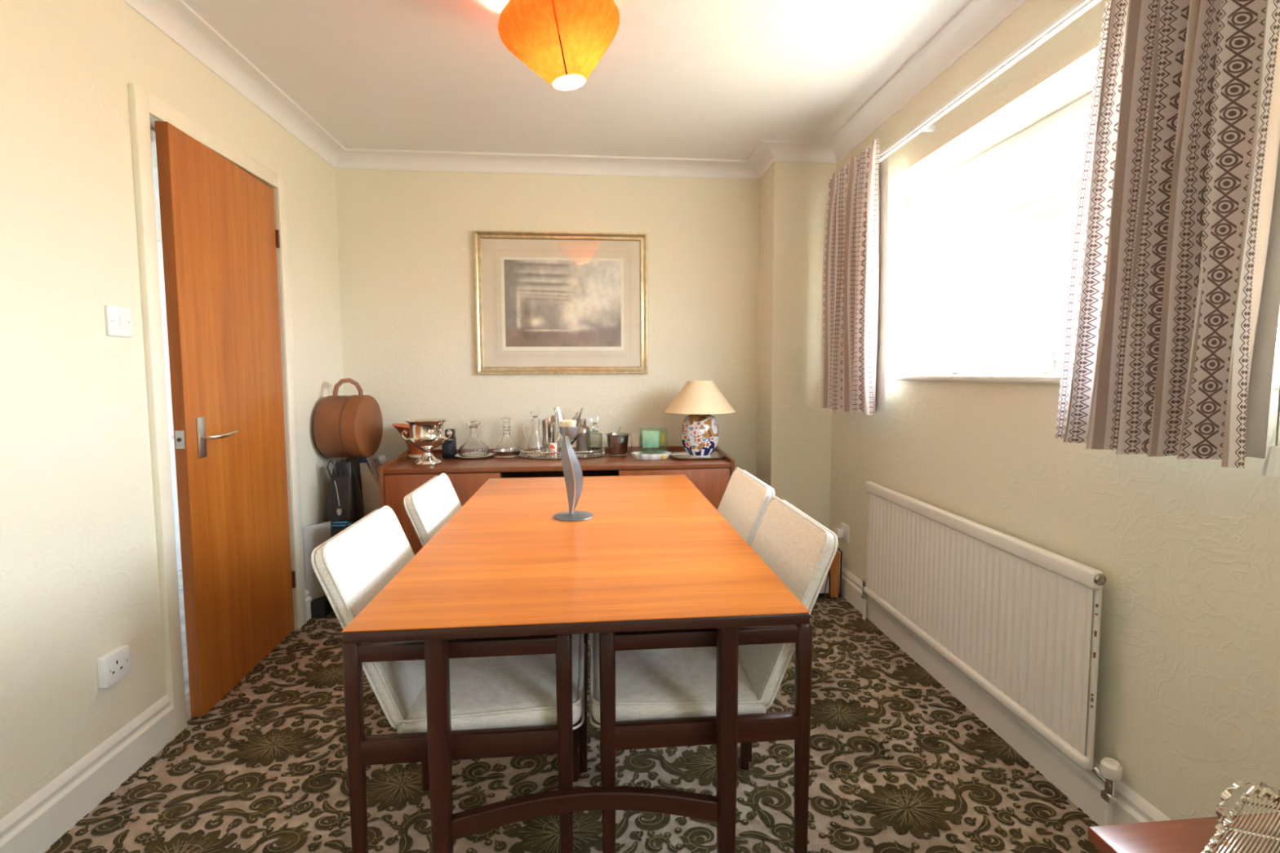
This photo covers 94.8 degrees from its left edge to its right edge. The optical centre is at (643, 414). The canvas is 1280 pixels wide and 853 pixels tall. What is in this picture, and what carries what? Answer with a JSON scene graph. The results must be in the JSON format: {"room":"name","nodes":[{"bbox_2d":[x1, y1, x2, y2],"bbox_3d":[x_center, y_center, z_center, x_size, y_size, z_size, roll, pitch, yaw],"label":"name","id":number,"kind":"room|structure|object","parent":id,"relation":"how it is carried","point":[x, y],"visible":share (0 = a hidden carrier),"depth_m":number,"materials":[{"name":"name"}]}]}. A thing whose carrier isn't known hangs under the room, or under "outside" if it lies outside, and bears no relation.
{"room":"dining room","nodes":[
{"label":"dining room","id":0,"kind":"room"},
{"bbox_2d":[152,167,182,571],"bbox_3d":[-2.778,-0.191,2.810,0.100,2.345,4.300,-1,4,-5],"label":"wall","id":1,"kind":"structure","parent":0,"point":[154,170],"depth_m":3.44,"materials":[{"name":"white paint"}]},
{"bbox_2d":[155,227,161,242],"bbox_3d":[-2.779,-0.068,3.523,0.020,2.000,0.900,-1,4,-5],"label":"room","id":2,"kind":"structure","parent":1,"relation":"attached to","point":[158,230],"depth_m":3.36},
{"bbox_2d":[0,0,346,819],"bbox_3d":[-1.504,-0.101,0.763,0.120,2.445,5.194,-1,4,-5],"label":"wall","id":3,"kind":"structure","parent":0,"point":[79,576],"depth_m":1.59,"materials":[{"name":"paint"}]},
{"bbox_2d":[0,694,175,852],"bbox_3d":[-1.362,1.099,0.087,0.019,0.146,3.657,-1,4,-5],"label":"baseboard","id":4,"kind":"structure","parent":3,"relation":"attached to","point":[37,823],"depth_m":1.57,"materials":[{"name":"white wood"}]},
{"bbox_2d":[97,644,130,688],"bbox_3d":[-1.500,0.715,1.670,0.028,0.086,0.086,-1,4,-5],"label":"wall socket","id":5,"kind":"object","parent":3,"relation":"attached to","point":[113,665],"visible":1,"depth_m":1.65,"materials":[{"name":"white plastic"}]},
{"bbox_2d":[104,305,132,337],"bbox_3d":[-1.521,-0.269,1.708,0.013,0.086,0.086,-1,4,-5],"label":"light switch","id":6,"kind":"object","parent":3,"relation":"attached to","point":[118,319],"visible":1,"depth_m":1.70,"materials":[{"name":"white plastic"}]},
{"bbox_2d":[127,83,306,736],"bbox_3d":[-1.628,-0.002,2.257,0.151,2.037,0.879,-1,4,-5],"label":"door frame","id":7,"kind":"structure","parent":3,"relation":"attached to","point":[144,108],"depth_m":1.88,"materials":[{"name":"white wood"}]},
{"bbox_2d":[154,120,295,717],"bbox_3d":[-1.571,0.028,2.274,0.163,1.963,0.714,-1,4,-8],"label":"door","id":8,"kind":"structure","parent":3,"relation":"in","point":[220,238],"depth_m":2.16,"materials":[{"name":"brown wood"}]},
{"bbox_2d":[305,589,313,622],"bbox_3d":[-1.624,0.890,3.051,0.019,0.146,0.565,-1,4,-5],"label":"baseboard","id":9,"kind":"structure","parent":3,"relation":"attached to","point":[308,599],"depth_m":2.80,"materials":[{"name":"white wood"}]},
{"bbox_2d":[334,168,759,477],"bbox_3d":[-0.502,-0.293,3.411,2.341,2.445,0.120,-1,4,-5],"label":"wall","id":10,"kind":"structure","parent":0,"point":[405,238],"depth_m":3.32,"materials":[{"name":"paint"}]},
{"bbox_2d":[473,230,648,374],"bbox_3d":[-0.458,-0.622,3.316,0.964,0.791,0.028,-1,4,-5],"label":"framed picture","id":11,"kind":"object","parent":10,"relation":"attached to","point":[546,302],"visible":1,"depth_m":3.32,"materials":[{"name":"gold metal"}]},
{"bbox_2d":[503,259,621,346],"bbox_3d":[-0.454,-0.623,3.324,0.650,0.482,0.001,-1,4,-5],"label":"artwork","id":12,"kind":"object","parent":11,"relation":"attached to","point":[548,303],"depth_m":3.32},
{"bbox_2d":[151,0,969,168],"bbox_3d":[-0.847,-1.333,1.532,4.548,0.100,7.020,-1,4,-5],"label":"ceiling","id":13,"kind":"structure","parent":0,"point":[709,79],"depth_m":2.30,"materials":[{"name":"paint"}]},
{"bbox_2d":[497,0,619,90],"bbox_3d":[-0.255,-1.155,1.788,0.365,0.296,0.369,-1,4,-5],"label":"pendant lamp","id":14,"kind":"object","parent":13,"relation":"hanging from","point":[562,42],"visible":1,"depth_m":1.70,"materials":[{"name":"orange paper"}]},
{"bbox_2d":[122,0,1027,179],"bbox_3d":[-0.110,-1.195,0.758,2.678,0.073,5.094,-1,4,-5],"label":"crown molding","id":15,"kind":"structure","parent":13,"relation":"attached to","point":[175,19],"depth_m":2.72,"materials":[{"name":"paint"}]},
{"bbox_2d":[44,568,1098,852],"bbox_3d":[-0.837,1.078,1.703,4.548,0.056,7.020,-1,4,-5],"label":"floor","id":16,"kind":"structure","parent":0,"point":[899,764],"depth_m":1.68,"materials":[{"name":"carpet"}]},
{"bbox_2d":[311,595,333,617],"bbox_3d":[-1.565,0.933,2.871,0.065,0.084,0.110,-1,4,-5],"label":"storage box","id":17,"kind":"object","parent":16,"relation":"on","point":[321,607],"visible":0.67,"depth_m":2.82,"materials":[{"name":"black fabric"}]},
{"bbox_2d":[302,521,331,599],"bbox_3d":[-1.574,0.711,2.855,0.008,0.360,0.140,2,5,33],"label":"board","id":18,"kind":"object","parent":17,"relation":"on","point":[313,535],"visible":0.54,"depth_m":2.83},
{"bbox_2d":[330,521,352,614],"bbox_3d":[-1.440,0.745,2.826,0.100,0.466,0.075,-1,4,-5],"label":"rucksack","id":19,"kind":"object","parent":16,"relation":"on","point":[336,526],"visible":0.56,"depth_m":2.78,"materials":[{"name":"black fabric"}]},
{"bbox_2d":[345,457,367,516],"bbox_3d":[-1.549,0.582,3.217,0.190,0.735,0.090,-1,4,-5],"label":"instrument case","id":20,"kind":"object","parent":16,"relation":"on","point":[356,462],"visible":0.02,"depth_m":3.15,"materials":[{"name":"black leather"}]},
{"bbox_2d":[359,457,373,474],"bbox_3d":[-1.414,0.586,3.157,0.182,0.735,0.040,-1,4,-5],"label":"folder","id":21,"kind":"object","parent":16,"relation":"on","point":[363,460],"visible":0.02,"depth_m":3.12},
{"bbox_2d":[360,462,380,515],"bbox_3d":[-1.397,0.606,3.126,0.180,0.700,0.024,-1,4,-5],"label":"folder","id":22,"kind":"object","parent":16,"relation":"on","point":[370,484],"visible":0.27,"depth_m":3.10,"materials":[{"name":"paper"}]},
{"bbox_2d":[366,457,379,483],"bbox_3d":[-1.388,0.591,3.160,0.157,0.725,0.040,-1,4,-5],"label":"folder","id":23,"kind":"object","parent":16,"relation":"on","point":[371,464],"visible":0.19,"depth_m":3.12,"materials":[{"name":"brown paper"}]},
{"bbox_2d":[377,455,386,464],"bbox_3d":[-1.345,0.587,3.163,0.122,0.732,0.040,-1,4,-5],"label":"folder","id":24,"kind":"object","parent":16,"relation":"on","point":[382,459],"visible":0.19,"depth_m":3.12,"materials":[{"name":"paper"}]},
{"bbox_2d":[311,505,586,852],"bbox_3d":[-0.413,0.660,1.416,0.542,0.826,0.491,-1,4,-5],"label":"dining chair","id":25,"kind":"object","parent":16,"relation":"on","point":[522,695],"visible":0.69,"depth_m":1.20,"materials":[{"name":"fabric"}]},
{"bbox_2d":[403,472,588,773],"bbox_3d":[-0.432,0.625,1.915,0.542,0.826,0.491,-1,4,-5],"label":"dining chair","id":26,"kind":"object","parent":16,"relation":"on","point":[430,506],"visible":0.19,"depth_m":1.73,"materials":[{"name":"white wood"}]},
{"bbox_2d":[378,445,734,555],"bbox_3d":[-0.419,0.572,3.129,1.704,0.760,0.538,-1,4,-5],"label":"sideboard","id":27,"kind":"object","parent":16,"relation":"on","point":[398,477],"visible":0.1,"depth_m":2.89,"materials":[{"name":"brown wood"}]},
{"bbox_2d":[391,423,433,457],"bbox_3d":[-1.214,0.140,3.173,0.270,0.180,0.188,-1,4,-5],"label":"planter","id":28,"kind":"object","parent":27,"relation":"on","point":[414,452],"visible":0.38,"depth_m":3.13,"materials":[{"name":"silver metal"}]},
{"bbox_2d":[391,423,422,454],"bbox_3d":[-1.214,0.133,3.173,0.270,0.166,0.188,-1,4,-5],"label":"bowl","id":29,"kind":"object","parent":28,"relation":"on","point":[400,428],"depth_m":3.13,"materials":[{"name":"orange metal"}]},
{"bbox_2d":[400,418,452,465],"bbox_3d":[-1.083,0.138,2.943,0.202,0.217,0.202,3,5,37],"label":"urn","id":30,"kind":"object","parent":27,"relation":"on","point":[427,435],"visible":1,"depth_m":2.89,"materials":[{"name":"silver metal"}]},
{"bbox_2d":[441,428,456,457],"bbox_3d":[-1.045,0.157,3.146,0.060,0.150,0.117,-1,4,-5],"label":"camera","id":31,"kind":"object","parent":27,"relation":"on","point":[449,446],"visible":0.76,"depth_m":3.13,"materials":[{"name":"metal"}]},
{"bbox_2d":[453,452,493,458],"bbox_3d":[-0.909,0.224,3.156,0.206,0.013,0.206,-1,4,-5],"label":"salver","id":32,"kind":"object","parent":27,"relation":"on","point":[489,455],"visible":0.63,"depth_m":3.09,"materials":[{"name":"silver metal"}]},
{"bbox_2d":[458,420,488,457],"bbox_3d":[-0.909,0.129,3.149,0.157,0.187,0.158,-1,4,-5],"label":"glass decanter","id":33,"kind":"object","parent":32,"relation":"on","point":[473,446],"visible":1,"depth_m":3.11,"materials":[{"name":"clear glass"}]},
{"bbox_2d":[493,448,520,458],"bbox_3d":[-0.736,0.211,3.170,0.148,0.036,0.148,-1,4,-5],"label":"coaster","id":34,"kind":"object","parent":27,"relation":"on","point":[501,455],"visible":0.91,"depth_m":3.11,"materials":[{"name":"silver metal"}]},
{"bbox_2d":[496,416,518,451],"bbox_3d":[-0.736,0.118,3.164,0.116,0.210,0.116,-1,4,-5],"label":"glass decanter","id":35,"kind":"object","parent":34,"relation":"on","point":[506,444],"visible":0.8,"depth_m":3.14,"materials":[{"name":"clear glass"}]},
{"bbox_2d":[520,446,604,459],"bbox_3d":[-0.434,0.208,3.167,0.451,0.040,0.251,-1,4,-5],"label":"tray","id":36,"kind":"object","parent":27,"relation":"on","point":[523,452],"visible":0.67,"depth_m":3.08,"materials":[{"name":"silver metal"}]},
{"bbox_2d":[522,410,545,457],"bbox_3d":[-0.578,0.101,3.146,0.104,0.242,0.104,3,5,40],"label":"jug","id":37,"kind":"object","parent":36,"relation":"on","point":[535,444],"visible":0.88,"depth_m":3.12,"materials":[{"name":"clear glass"}]},
{"bbox_2d":[541,414,559,454],"bbox_3d":[-0.513,0.109,3.216,0.095,0.216,0.084,2,5,33],"label":"jug","id":38,"kind":"object","parent":36,"relation":"on","point":[548,424],"visible":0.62,"depth_m":3.19,"materials":[{"name":"silver metal"}]},
{"bbox_2d":[548,442,556,457],"bbox_3d":[-0.478,0.189,3.100,0.042,0.072,0.043,-1,4,-5],"label":"glass","id":39,"kind":"object","parent":36,"relation":"on","point":[553,446],"visible":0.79,"depth_m":3.08,"materials":[{"name":"glass"}]},
{"bbox_2d":[550,444,555,454],"bbox_3d":[-0.475,0.188,3.080,0.026,0.052,0.002,-1,4,-5],"label":"print","id":40,"kind":"object","parent":39,"relation":"attached to","point":[552,446],"depth_m":3.08},
{"bbox_2d":[557,440,562,456],"bbox_3d":[-0.438,0.184,3.149,0.048,0.075,0.048,-1,4,-5],"label":"glass tumbler","id":41,"kind":"object","parent":36,"relation":"on","point":[559,442],"visible":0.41,"depth_m":3.13,"materials":[{"name":"clear glass"}]},
{"bbox_2d":[562,432,580,445],"bbox_3d":[-0.384,0.163,3.092,0.106,0.125,0.106,-1,4,-5],"label":"cocktail glass","id":42,"kind":"object","parent":36,"relation":"on","point":[571,438],"visible":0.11,"depth_m":3.06,"materials":[{"name":"clear glass"}]},
{"bbox_2d":[575,418,590,453],"bbox_3d":[-0.334,0.120,3.232,0.082,0.189,0.082,-1,4,-5],"label":"cocktail shaker","id":43,"kind":"object","parent":36,"relation":"on","point":[581,441],"visible":0.8,"depth_m":3.20,"materials":[{"name":"grey metal"}]},
{"bbox_2d":[586,416,602,455],"bbox_3d":[-0.263,0.116,3.170,0.082,0.206,0.082,-1,4,-5],"label":"decanter","id":44,"kind":"object","parent":36,"relation":"on","point":[594,437],"visible":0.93,"depth_m":3.13,"materials":[{"name":"clear glass"}]},
{"bbox_2d":[604,432,630,457],"bbox_3d":[-0.140,0.166,3.189,0.140,0.119,0.140,-1,4,-5],"label":"ice bucket","id":45,"kind":"object","parent":27,"relation":"on","point":[617,444],"visible":1,"depth_m":3.15,"materials":[{"name":"grey metal"}]},
{"bbox_2d":[631,432,642,452],"bbox_3d":[-0.037,0.163,3.249,0.068,0.115,0.068,-1,4,-5],"label":"glass","id":46,"kind":"object","parent":27,"relation":"on","point":[636,443],"visible":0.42,"depth_m":3.22,"materials":[{"name":"clear glass"}]},
{"bbox_2d":[631,451,671,460],"bbox_3d":[0.037,0.217,3.058,0.214,0.034,0.123,-1,4,-5],"label":"dish","id":47,"kind":"object","parent":27,"relation":"on","point":[642,455],"visible":1,"depth_m":3.02,"materials":[{"name":"white ceramic"}]},
{"bbox_2d":[638,431,666,448],"bbox_3d":[0.050,0.148,3.054,0.150,0.152,0.055,-1,4,-5],"label":"candle","id":48,"kind":"object","parent":47,"relation":"in","point":[650,438],"visible":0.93,"depth_m":3.04,"materials":[{"name":"green wax"}]},
{"bbox_2d":[670,452,724,460],"bbox_3d":[0.284,0.222,3.115,0.280,0.013,0.236,-1,4,-5],"label":"tray","id":49,"kind":"object","parent":27,"relation":"on","point":[684,455],"visible":0.76,"depth_m":3.08,"materials":[{"name":"silver metal"}]},
{"bbox_2d":[664,380,735,457],"bbox_3d":[0.300,0.024,3.133,0.376,0.402,0.376,-2,4,-25],"label":"table lamp","id":50,"kind":"object","parent":49,"relation":"on","point":[699,399],"visible":1,"depth_m":3.05,"materials":[{"name":"fabric"}]},
{"bbox_2d":[680,414,719,455],"bbox_3d":[0.300,0.094,3.138,0.206,0.243,0.206,-1,4,-5],"label":"lamp base","id":51,"kind":"object","parent":50,"relation":"on","point":[700,433],"depth_m":3.06,"materials":[{"name":"ceramic"}]},
{"bbox_2d":[342,474,810,852],"bbox_3d":[-0.167,0.679,1.776,0.818,0.735,1.446,-1,4,-5],"label":"dining table","id":52,"kind":"object","parent":16,"relation":"on","point":[654,553],"visible":0.97,"depth_m":1.17,"materials":[{"name":"brown wood"}]},
{"bbox_2d":[553,407,593,521],"bbox_3d":[-0.213,0.146,1.773,0.122,0.330,0.122,-1,4,-5],"label":"candle holder","id":53,"kind":"object","parent":52,"relation":"on","point":[567,418],"visible":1,"depth_m":1.77,"materials":[{"name":"metal"}]},
{"bbox_2d":[553,407,582,428],"bbox_3d":[-0.226,0.015,1.762,0.087,0.068,0.087,-1,4,-5],"label":"glass cup","id":54,"kind":"object","parent":53,"relation":"on","point":[566,417],"depth_m":1.73,"materials":[{"name":"clear glass"}]},
{"bbox_2d":[589,496,838,852],"bbox_3d":[0.138,0.654,1.464,0.542,0.826,0.491,-1,4,-5],"label":"dining chair","id":55,"kind":"object","parent":16,"relation":"on","point":[655,688],"visible":0.67,"depth_m":1.26,"materials":[{"name":"white fabric"}]},
{"bbox_2d":[717,467,774,761],"bbox_3d":[0.113,0.619,1.963,0.542,0.826,0.491,-1,4,-5],"label":"dining chair","id":56,"kind":"object","parent":16,"relation":"on","point":[744,503],"visible":0.16,"depth_m":1.88,"materials":[{"name":"white fabric"}]},
{"bbox_2d":[817,547,842,601],"bbox_3d":[0.817,0.815,3.030,0.391,0.278,0.127,-1,4,-5],"label":"box","id":57,"kind":"object","parent":16,"relation":"on","point":[829,588],"visible":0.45,"depth_m":3.01,"materials":[{"name":"brown wood"}]},
{"bbox_2d":[1087,811,1279,852],"bbox_3d":[0.964,0.884,0.595,0.530,0.485,0.672,-1,4,-5],"label":"side table","id":58,"kind":"object","parent":16,"relation":"on","point":[1184,835],"visible":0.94,"depth_m":0.87,"materials":[{"name":"red wood"}]},
{"bbox_2d":[1200,779,1279,852],"bbox_3d":[0.925,0.575,0.815,0.323,0.098,0.160,1,4,20],"label":"wire basket","id":59,"kind":"object","parent":58,"relation":"on","point":[1273,794],"visible":1,"depth_m":0.84,"materials":[{"name":"silver metal"}]},
{"bbox_3d":[-1.490,0.816,3.010,0.190,0.298,0.210,-1,4,-5],"label":"trunk","id":60,"kind":"object","parent":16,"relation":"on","visible":0},
{"bbox_2d":[326,459,364,524],"bbox_3d":[-1.505,0.444,2.962,0.152,0.448,0.163,-1,4,-5],"label":"bag","id":61,"kind":"object","parent":60,"relation":"on","point":[344,504],"visible":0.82,"depth_m":2.91,"materials":[{"name":"fabric"}]},
{"bbox_2d":[313,377,382,457],"bbox_3d":[-1.503,0.020,3.009,0.214,0.408,0.322,0,4,-1],"label":"leather bag","id":62,"kind":"object","parent":61,"relation":"on","point":[344,426],"visible":1,"depth_m":2.90,"materials":[{"name":"leather"}]},
{"bbox_2d":[756,162,836,528],"bbox_3d":[0.993,-0.298,3.401,0.637,2.445,0.402,-1,4,-5],"label":"wall pier","id":63,"kind":"object","parent":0,"point":[794,431],"visible":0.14,"depth_m":3.19,"materials":[{"name":"paint"}]},
{"bbox_2d":[829,0,1279,820],"bbox_3d":[1.375,-0.117,0.824,0.270,2.445,4.812,-1,4,-5],"label":"wall","id":64,"kind":"structure","parent":0,"point":[1187,551],"depth_m":1.52,"materials":[{"name":"paint"}]},
{"bbox_2d":[840,522,849,542],"bbox_3d":[1.046,0.616,3.054,0.012,0.086,0.086,-1,4,-5],"label":"wall socket","id":65,"kind":"object","parent":64,"relation":"attached to","point":[846,529],"visible":0.95,"depth_m":3.03,"materials":[{"name":"white plastic"}]},
{"bbox_2d":[835,527,844,542],"bbox_3d":[0.977,0.672,3.054,0.136,0.154,0.046,-2,4,-21],"label":"plug","id":66,"kind":"object","parent":65,"relation":"in","point":[839,531],"visible":0.62,"depth_m":3.05,"materials":[{"name":"white plastic"}]},
{"bbox_2d":[863,480,1106,769],"bbox_3d":[1.100,0.608,2.091,0.071,0.522,1.242,-1,4,-5],"label":"radiator","id":67,"kind":"object","parent":64,"relation":"attached to","point":[1020,619],"visible":1,"depth_m":1.82,"materials":[{"name":"white metal"}]},
{"bbox_2d":[861,578,868,620],"bbox_3d":[1.040,0.875,2.758,0.029,0.196,0.055,0,4,5],"label":"radiator valve","id":68,"kind":"object","parent":67,"relation":"attached to","point":[864,596],"visible":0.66,"depth_m":2.77,"materials":[{"name":"silver metal"}]},
{"bbox_2d":[1091,757,1122,825],"bbox_3d":[1.156,0.961,1.470,0.042,0.206,0.060,-1,4,-5],"label":"radiator valve","id":69,"kind":"object","parent":67,"relation":"attached to","point":[1110,771],"visible":0.98,"depth_m":1.45,"materials":[{"name":"white metal"}]},
{"bbox_2d":[879,0,1102,162],"bbox_3d":[1.108,-1.051,1.760,0.080,0.028,2.450,-1,4,-5],"label":"rail","id":70,"kind":"object","parent":64,"relation":"attached to","point":[926,125],"visible":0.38,"depth_m":1.79,"materials":[{"name":"white plastic"}]},
{"bbox_2d":[821,138,888,415],"bbox_3d":[0.954,-0.584,2.738,0.097,1.151,0.591,-1,4,-5],"label":"curtain","id":71,"kind":"object","parent":70,"relation":"hanging from","point":[855,282],"visible":1,"depth_m":2.60,"materials":[{"name":"fabric"}]},
{"bbox_2d":[1054,0,1279,468],"bbox_3d":[1.085,-0.483,1.245,0.101,1.151,0.464,-1,4,-5],"label":"curtain","id":72,"kind":"object","parent":70,"relation":"hanging from","point":[1172,308],"visible":1,"depth_m":1.19,"materials":[{"name":"fabric"}]},
{"bbox_2d":[1261,383,1279,476],"bbox_3d":[1.145,-0.438,1.031,0.033,1.102,0.031,-1,4,-5],"label":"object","id":73,"kind":"object","parent":70,"relation":"hanging from","point":[1271,467],"visible":1,"depth_m":1.06,"materials":[{"name":"white plastic"}]},
{"bbox_2d":[838,564,1171,825],"bbox_3d":[1.236,1.031,0.893,0.019,0.146,4.812,-1,4,-5],"label":"baseboard","id":74,"kind":"structure","parent":64,"relation":"attached to","point":[1083,788],"depth_m":1.82,"materials":[{"name":"white wood"}]},
{"bbox_2d":[884,91,1279,389],"bbox_3d":[1.259,-0.538,1.885,0.277,0.870,1.860,-1,4,-5],"label":"window","id":75,"kind":"structure","parent":64,"relation":"in","point":[1058,207],"depth_m":2.21,"materials":[{"name":"plastic"}]},
{"bbox_2d":[950,349,962,374],"bbox_3d":[1.222,-0.203,2.298,0.044,0.100,0.044,-1,4,-5],"label":"bud vase","id":76,"kind":"object","parent":75,"relation":"on","point":[957,353],"visible":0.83,"depth_m":2.29,"materials":[{"name":"clear glass"}]},
{"bbox_2d":[1040,351,1058,375],"bbox_3d":[1.263,-0.158,1.831,0.028,0.075,0.044,-1,4,-5],"label":"photo","id":77,"kind":"object","parent":75,"relation":"on","point":[1049,360],"visible":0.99,"depth_m":1.82,"materials":[{"name":"white"}]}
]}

